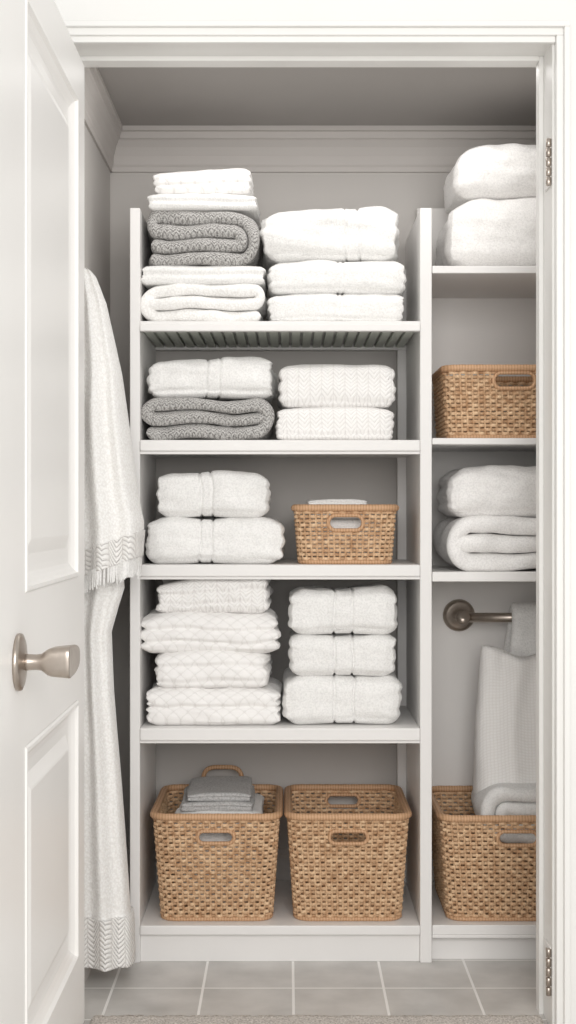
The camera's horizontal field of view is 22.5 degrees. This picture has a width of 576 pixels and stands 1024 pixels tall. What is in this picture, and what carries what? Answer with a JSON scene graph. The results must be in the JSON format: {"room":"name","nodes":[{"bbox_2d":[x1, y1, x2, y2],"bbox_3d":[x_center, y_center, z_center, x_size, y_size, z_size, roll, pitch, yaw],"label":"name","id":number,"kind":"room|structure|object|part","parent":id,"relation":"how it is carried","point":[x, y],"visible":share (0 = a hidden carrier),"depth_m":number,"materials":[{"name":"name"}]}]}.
{"room":"linen closet","nodes":[
{"label":"linen closet","id":0,"kind":"room"},
{"bbox_2d":[84,123,109,316],"bbox_3d":[-0.528,0.025,3.540,0.100,2.100,0.720,0,0,0],"label":"wall","id":1,"kind":"structure","parent":0,"point":[96,171],"depth_m":3.64,"materials":[{"name":"beige paint"}]},
{"bbox_2d":[84,968,91,985],"bbox_3d":[-0.470,0.990,3.540,0.016,0.170,0.720,0,0,0],"label":"baseboard","id":2,"kind":"structure","parent":1,"relation":"attached to","point":[87,971],"depth_m":3.33,"materials":[{"name":"paint"}]},
{"bbox_2d":[84,67,121,172],"bbox_3d":[-0.459,-0.969,3.540,0.039,0.112,0.720,0,0,0],"label":"trim","id":3,"kind":"structure","parent":1,"relation":"attached to","point":[102,121],"depth_m":3.55,"materials":[{"name":"paint"}]},
{"bbox_3d":[-0.465,-0.537,3.300,0.025,0.036,0.036,0,0,0],"label":"wall hook","id":4,"kind":"object","parent":1,"relation":"attached to","visible":0},
{"bbox_2d":[84,268,144,971],"bbox_3d":[-0.401,0.236,3.300,0.150,1.582,0.219,0,0,0],"label":"towel","id":5,"kind":"object","parent":4,"relation":"hanging from","point":[114,532],"visible":0.77,"depth_m":3.25,"materials":[{"name":"white fabric"}]},
{"bbox_2d":[110,173,450,847],"bbox_3d":[0.151,0.025,3.950,1.458,2.100,0.100,0,0,0],"label":"wall","id":6,"kind":"structure","parent":0,"point":[293,481],"depth_m":3.90,"materials":[{"name":"beige paint"}]},
{"bbox_2d":[111,126,535,172],"bbox_3d":[0.151,-0.969,3.873,1.258,0.112,0.054,0,0,0],"label":"trim","id":7,"kind":"structure","parent":6,"relation":"attached to","point":[139,149],"depth_m":3.88,"materials":[{"name":"paint"}]},
{"bbox_2d":[54,0,575,1023],"bbox_3d":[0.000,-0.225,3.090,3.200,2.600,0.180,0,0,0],"label":"door casing","id":8,"kind":"structure","parent":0,"point":[561,9],"depth_m":3.00,"materials":[{"name":"white paint"}]},
{"bbox_2d":[64,0,551,66],"bbox_3d":[0.041,-1.250,3.090,1.011,0.550,0.180,0,0,0],"label":"header","id":9,"kind":"object","parent":8,"relation":"attached to","point":[73,9],"depth_m":3.00,"materials":[{"name":"white paint"}]},
{"bbox_2d":[80,56,538,65],"bbox_3d":[0.036,-0.970,3.120,1.001,0.010,0.040,0,0,0],"label":"trim","id":10,"kind":"structure","parent":8,"relation":"attached to","point":[87,60],"depth_m":3.10,"materials":[{"name":"white paint"}]},
{"bbox_2d":[71,36,554,43],"bbox_3d":[0.042,-0.974,2.993,1.019,0.014,0.015,0,0,0],"label":"door frame","id":11,"kind":"structure","parent":8,"relation":"attached to","point":[76,39],"depth_m":2.98,"materials":[{"name":"white paint"}]},
{"bbox_2d":[67,28,563,37],"bbox_3d":[0.042,-0.992,2.987,1.071,0.026,0.025,0,0,0],"label":"door frame","id":12,"kind":"structure","parent":8,"relation":"attached to","point":[72,31],"depth_m":2.98,"materials":[{"name":"white paint"}]},
{"bbox_2d":[63,20,569,27],"bbox_3d":[0.042,-0.999,2.969,1.071,0.012,0.013,0,0,0],"label":"door frame","id":13,"kind":"structure","parent":12,"relation":"attached to","point":[69,23],"depth_m":2.96,"materials":[{"name":"white paint"}]},
{"bbox_2d":[536,56,543,1014],"bbox_3d":[0.542,0.050,3.120,0.010,2.050,0.040,0,0,0],"label":"trim","id":14,"kind":"structure","parent":8,"relation":"attached to","point":[540,65],"depth_m":3.10,"materials":[{"name":"white paint"}]},
{"bbox_2d":[545,939,550,995],"bbox_3d":[0.541,0.955,3.041,0.011,0.100,0.068,0,0,0],"label":"door hinge","id":15,"kind":"object","parent":8,"relation":"attached to","point":[547,946],"visible":1,"depth_m":3.01,"materials":[{"name":"metal"}]},
{"bbox_2d":[545,138,550,191],"bbox_3d":[0.541,-0.728,3.041,0.011,0.100,0.068,0,0,0],"label":"door hinge","id":16,"kind":"object","parent":8,"relation":"attached to","point":[548,140],"visible":1,"depth_m":3.01,"materials":[{"name":"metal"}]},
{"bbox_3d":[-0.448,0.065,2.536,0.020,1.970,0.912,0,0,0],"label":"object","id":17,"kind":"object","parent":8,"relation":"attached to","visible":0},
{"bbox_2d":[0,0,24,1023],"bbox_3d":[-0.430,0.065,2.197,0.020,1.970,0.235,0,0,0],"label":"stile","id":18,"kind":"object","parent":17,"relation":"attached to","point":[12,12],"visible":1,"depth_m":2.21,"materials":[{"name":"paint"}]},
{"bbox_2d":[12,633,26,690],"bbox_3d":[-0.413,0.233,2.250,0.013,0.090,0.090,0,0,0],"label":"rosette","id":19,"kind":"object","parent":18,"relation":"attached to","point":[19,675],"visible":0.89,"depth_m":2.22,"materials":[{"name":"silver metal"}]},
{"bbox_2d":[24,645,79,677],"bbox_3d":[-0.373,0.233,2.293,0.073,0.050,0.121,0,0,0],"label":"door knob","id":20,"kind":"object","parent":18,"relation":"attached to","point":[57,661],"visible":1,"depth_m":2.24,"materials":[{"name":"silver metal"}]},
{"bbox_2d":[25,577,77,745],"bbox_3d":[-0.430,0.253,2.605,0.020,0.245,0.580,0,0,0],"label":"rail","id":21,"kind":"object","parent":17,"relation":"attached to","point":[51,612],"visible":0.58,"depth_m":2.53,"materials":[{"name":"paint"}]},
{"bbox_2d":[25,0,78,592],"bbox_3d":[-0.426,-0.350,2.605,0.018,0.960,0.580,0,0,0],"label":"panel","id":22,"kind":"object","parent":17,"relation":"attached to","point":[51,99],"visible":0.84,"depth_m":2.58,"materials":[{"name":"paint"}]},
{"bbox_2d":[25,700,78,1023],"bbox_3d":[-0.426,0.635,2.605,0.018,0.520,0.580,0,0,0],"label":"panel","id":23,"kind":"object","parent":17,"relation":"attached to","point":[52,757],"visible":0.87,"depth_m":2.61,"materials":[{"name":"paint"}]},
{"bbox_2d":[30,0,77,94],"bbox_3d":[-0.430,-0.875,2.605,0.020,0.090,0.580,0,0,0],"label":"rail","id":24,"kind":"object","parent":17,"relation":"attached to","point":[47,11],"depth_m":2.67,"materials":[{"name":"paint"}]},
{"bbox_2d":[49,962,77,1023],"bbox_3d":[-0.430,0.973,2.605,0.020,0.155,0.580,0,0,0],"label":"rail","id":25,"kind":"object","parent":17,"relation":"attached to","point":[66,1011],"visible":0.53,"depth_m":2.79,"materials":[{"name":"paint"}]},
{"bbox_2d":[73,53,83,1023],"bbox_3d":[-0.430,0.065,2.943,0.020,1.970,0.097,0,0,0],"label":"stile","id":26,"kind":"object","parent":17,"relation":"attached to","point":[80,63],"visible":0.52,"depth_m":2.95,"materials":[{"name":"paint"}]},
{"bbox_2d":[83,959,547,1023],"bbox_3d":[0.000,1.100,2.150,3.200,0.050,3.700,0,0,0],"label":"floor","id":27,"kind":"structure","parent":0,"point":[448,987],"depth_m":3.26,"materials":[{"name":"tile"}]},
{"bbox_2d":[130,208,431,962],"bbox_3d":[-0.017,0.175,3.664,0.720,1.800,0.424,0,0,0],"label":"shelving unit","id":28,"kind":"object","parent":27,"relation":"on","point":[281,937],"visible":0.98,"depth_m":3.46,"materials":[{"name":"paint"}]},
{"bbox_3d":[-0.365,0.175,3.666,0.024,1.800,0.420,0,0,0],"label":"panel","id":29,"kind":"part","parent":28,"relation":"part of","materials":[{"name":"paint"}]},
{"bbox_2d":[141,169,267,320],"bbox_3d":[-0.204,-0.642,3.627,0.315,0.374,0.325,0,0,0],"label":"folded towels","id":30,"kind":"object","parent":28,"relation":"on","point":[203,229],"visible":0.96,"depth_m":3.48,"materials":[{"name":"white fabric"}]},
{"bbox_2d":[151,169,253,194],"bbox_3d":[-0.209,-0.796,3.630,0.249,0.066,0.308,0,0,0],"label":"towel","id":31,"kind":"object","parent":30,"relation":"on","point":[217,181],"depth_m":3.48,"materials":[{"name":"white fabric"}]},
{"bbox_2d":[141,265,266,291],"bbox_3d":[-0.204,-0.573,3.628,0.310,0.051,0.307,0,0,0],"label":"towel","id":32,"kind":"object","parent":30,"relation":"on","point":[156,278],"depth_m":3.48,"materials":[{"name":"white fabric"}]},
{"bbox_2d":[148,193,260,224],"bbox_3d":[-0.206,-0.749,3.627,0.273,0.046,0.307,0,0,0],"label":"towel","id":33,"kind":"object","parent":30,"relation":"on","point":[161,205],"depth_m":3.48,"materials":[{"name":"white fabric"}]},
{"bbox_2d":[142,283,267,320],"bbox_3d":[-0.204,-0.504,3.627,0.312,0.099,0.324,0,0,0],"label":"towel","id":34,"kind":"object","parent":28,"relation":"on","point":[161,301],"depth_m":3.48,"materials":[{"name":"white fabric"}]},
{"bbox_2d":[141,358,277,439],"bbox_3d":[-0.192,-0.276,3.627,0.340,0.209,0.317,0,0,0],"label":"folded towels","id":35,"kind":"object","parent":28,"relation":"on","point":[225,398],"visible":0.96,"depth_m":3.48,"materials":[{"name":"white fabric"}]},
{"bbox_2d":[141,579,283,724],"bbox_3d":[-0.188,0.328,3.627,0.359,0.377,0.318,0,0,0],"label":"folded towels","id":36,"kind":"object","parent":28,"relation":"on","point":[216,638],"visible":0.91,"depth_m":3.48,"materials":[{"name":"white fabric"}]},
{"bbox_2d":[159,579,271,613],"bbox_3d":[-0.178,0.193,3.630,0.279,0.107,0.313,0,0,0],"label":"towel","id":37,"kind":"object","parent":36,"relation":"on","point":[178,596],"depth_m":3.48,"materials":[{"name":"white fabric"}]},
{"bbox_2d":[144,472,287,563],"bbox_3d":[-0.176,0.013,3.627,0.352,0.229,0.313,0,0,0],"label":"folded towels","id":38,"kind":"object","parent":28,"relation":"on","point":[235,529],"visible":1,"depth_m":3.48,"materials":[{"name":"white fabric"}]},
{"bbox_2d":[150,765,282,920],"bbox_3d":[-0.173,0.827,3.652,0.322,0.316,0.394,0,0,0],"label":"wicker basket","id":39,"kind":"object","parent":28,"relation":"on","point":[174,907],"visible":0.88,"depth_m":3.48,"materials":[{"name":"wicker"}]},
{"bbox_2d":[172,777,263,906],"bbox_3d":[-0.175,0.830,3.646,0.228,0.290,0.275,0,0,0],"label":"washcloths","id":40,"kind":"object","parent":39,"relation":"in","point":[222,795],"visible":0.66,"depth_m":3.54,"materials":[{"name":"grey fabric"}]},
{"bbox_3d":[-0.173,0.702,3.837,0.116,0.066,0.011,0,0,0],"label":"arched handle","id":41,"kind":"part","parent":39,"relation":"part of","materials":[{"name":"wicker"}]},
{"bbox_3d":[-0.019,0.997,3.664,0.668,0.023,0.424,0,0,0],"label":"shelf","id":42,"kind":"part","parent":28,"relation":"part of","materials":[{"name":"paint"}]},
{"bbox_3d":[-0.019,0.530,3.664,0.668,0.030,0.424,0,0,0],"label":"shelf","id":43,"kind":"part","parent":28,"relation":"part of","materials":[{"name":"paint"}]},
{"bbox_3d":[-0.019,-0.158,3.664,0.668,0.027,0.424,0,0,0],"label":"shelf","id":44,"kind":"part","parent":28,"relation":"part of","materials":[{"name":"paint"}]},
{"bbox_3d":[-0.019,-0.439,3.465,0.668,0.016,0.026,0,0,0],"label":"shelf","id":45,"kind":"part","parent":28,"relation":"part of","materials":[{"name":"paint"}]},
{"bbox_3d":[-0.019,0.140,3.664,0.668,0.028,0.424,0,0,0],"label":"shelf","id":46,"kind":"part","parent":28,"relation":"part of","materials":[{"name":"paint"}]},
{"bbox_3d":[-0.019,-0.439,3.865,0.668,0.016,0.022,0,0,0],"label":"shelf","id":47,"kind":"part","parent":28,"relation":"part of","materials":[{"name":"paint"}]},
{"bbox_2d":[261,208,405,320],"bbox_3d":[0.108,-0.597,3.623,0.360,0.286,0.322,0,0,0],"label":"folded towels","id":48,"kind":"object","parent":28,"relation":"on","point":[330,264],"visible":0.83,"depth_m":3.48,"materials":[{"name":"white fabric"}]},
{"bbox_2d":[273,364,396,439],"bbox_3d":[0.116,-0.266,3.628,0.304,0.190,0.310,0,0,0],"label":"folded towels","id":49,"kind":"object","parent":28,"relation":"on","point":[354,402],"visible":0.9,"depth_m":3.48,"materials":[{"name":"white fabric"}]},
{"bbox_2d":[266,293,404,320],"bbox_3d":[0.116,-0.494,3.628,0.339,0.080,0.309,0,0,0],"label":"towel","id":50,"kind":"object","parent":28,"relation":"on","point":[281,306],"depth_m":3.48,"materials":[{"name":"white fabric"}]},
{"bbox_2d":[282,582,400,724],"bbox_3d":[0.129,0.347,3.628,0.291,0.337,0.305,0,0,0],"label":"folded towels","id":51,"kind":"object","parent":28,"relation":"on","point":[343,657],"visible":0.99,"depth_m":3.48,"materials":[{"name":"white fabric"}]},
{"bbox_2d":[291,504,398,563],"bbox_3d":[0.139,0.054,3.620,0.264,0.145,0.284,0,0,0],"label":"wicker basket","id":52,"kind":"object","parent":28,"relation":"on","point":[386,525],"visible":0.98,"depth_m":3.49,"materials":[{"name":"wicker"}]},
{"bbox_2d":[305,499,381,556],"bbox_3d":[0.138,0.041,3.620,0.194,0.148,0.184,0,0,0],"label":"folded hand towel","id":53,"kind":"object","parent":52,"relation":"in","point":[336,522],"visible":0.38,"depth_m":3.54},
{"bbox_2d":[284,784,411,920],"bbox_3d":[0.145,0.853,3.652,0.310,0.265,0.394,0,0,0],"label":"wicker basket","id":54,"kind":"object","parent":28,"relation":"on","point":[331,880],"visible":1,"depth_m":3.48,"materials":[{"name":"wicker"}]},
{"bbox_3d":[0.303,0.170,3.866,0.024,1.630,0.020,0,0,0],"label":"post","id":55,"kind":"part","parent":28,"relation":"part of","materials":[{"name":"paint"}]},
{"bbox_3d":[0.329,0.175,3.666,0.028,1.800,0.420,0,0,0],"label":"panel","id":56,"kind":"part","parent":28,"relation":"part of","materials":[{"name":"paint"}]},
{"bbox_2d":[89,1015,543,1023],"bbox_3d":[0.060,1.067,2.745,0.955,0.015,0.650,0,0,0],"label":"rug","id":57,"kind":"object","parent":27,"relation":"on","point":[97,1019],"visible":1,"depth_m":3.03,"materials":[{"name":"fabric"}]},
{"bbox_2d":[417,208,535,958],"bbox_3d":[0.561,0.133,3.668,0.435,1.885,0.428,0,0,0],"label":"shelving unit","id":58,"kind":"object","parent":27,"relation":"on","point":[484,315],"visible":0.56,"depth_m":3.86,"materials":[{"name":"paint"}]},
{"bbox_2d":[432,786,535,920],"bbox_3d":[0.550,0.855,3.652,0.384,0.261,0.394,0,0,0],"label":"wicker basket","id":59,"kind":"object","parent":58,"relation":"on","point":[498,883],"visible":0.59,"depth_m":3.48,"materials":[{"name":"wicker"}]},
{"bbox_2d":[432,364,535,437],"bbox_3d":[0.545,-0.266,3.640,0.356,0.179,0.324,0,0,0],"label":"wicker basket","id":60,"kind":"object","parent":58,"relation":"on","point":[478,392],"visible":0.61,"depth_m":3.50,"materials":[{"name":"wicker"}]},
{"bbox_2d":[433,466,535,570],"bbox_3d":[0.566,0.015,3.637,0.384,0.256,0.336,0,0,0],"label":"folded blankets","id":61,"kind":"object","parent":58,"relation":"on","point":[492,525],"visible":0.69,"depth_m":3.48,"materials":[{"name":"white fabric"}]},
{"bbox_2d":[434,466,535,517],"bbox_3d":[0.559,-0.049,3.638,0.369,0.128,0.330,0,0,0],"label":"towel","id":62,"kind":"object","parent":61,"relation":"on","point":[474,492],"depth_m":3.49,"materials":[{"name":"white fabric"}]},
{"bbox_2d":[433,514,535,570],"bbox_3d":[0.567,0.074,3.637,0.378,0.137,0.335,0,0,0],"label":"towel","id":63,"kind":"object","parent":58,"relation":"on","point":[470,542],"depth_m":3.48,"materials":[{"name":"white fabric"}]},
{"bbox_2d":[435,144,535,265],"bbox_3d":[0.567,-0.742,3.646,0.372,0.311,0.358,0,0,0],"label":"folded blankets","id":64,"kind":"object","parent":58,"relation":"on","point":[490,194],"visible":0.62,"depth_m":3.48,"materials":[{"name":"white fabric"}]},
{"bbox_2d":[444,144,535,215],"bbox_3d":[0.567,-0.828,3.648,0.331,0.138,0.352,0,0,0],"label":"towel","id":65,"kind":"object","parent":64,"relation":"on","point":[501,174],"depth_m":3.49,"materials":[{"name":"white fabric"}]},
{"bbox_2d":[435,200,535,265],"bbox_3d":[0.565,-0.677,3.647,0.368,0.181,0.354,0,0,0],"label":"towel","id":66,"kind":"object","parent":58,"relation":"on","point":[477,232],"depth_m":3.48,"materials":[{"name":"white fabric"}]},
{"bbox_2d":[554,35,563,1023],"bbox_3d":[0.564,0.048,2.987,0.026,2.054,0.025,0,0,0],"label":"door frame","id":67,"kind":"structure","parent":27,"relation":"on","point":[559,40],"depth_m":2.98,"materials":[{"name":"white paint"}]},
{"bbox_2d":[564,26,569,1023],"bbox_3d":[0.571,0.041,2.969,0.012,2.068,0.013,0,0,0],"label":"door frame","id":68,"kind":"structure","parent":27,"relation":"on","point":[566,28],"depth_m":2.96,"materials":[{"name":"white paint"}]},
{"bbox_2d":[98,67,535,125],"bbox_3d":[0.151,-1.065,3.590,1.458,0.080,0.820,0,0,0],"label":"ceiling","id":69,"kind":"structure","parent":0,"point":[140,96],"depth_m":3.56,"materials":[{"name":"paint"}]},
{"bbox_3d":[0.830,0.025,3.540,0.100,2.100,0.720,0,0,0],"label":"wall","id":70,"kind":"structure","parent":0,"visible":0},
{"bbox_2d":[443,599,511,630],"bbox_3d":[0.600,0.275,3.812,0.376,0.086,0.105,0,0,0],"label":"towel bar","id":71,"kind":"object","parent":70,"relation":"attached to","point":[458,614],"visible":0.59,"depth_m":3.84,"materials":[{"name":"silver metal"}]},
{"bbox_2d":[467,602,535,842],"bbox_3d":[0.590,0.524,3.680,0.261,0.578,0.288,0,0,0],"label":"hand towel","id":72,"kind":"object","parent":71,"relation":"hanging from","point":[504,775],"visible":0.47,"depth_m":3.63,"materials":[{"name":"white fabric"}]}
]}

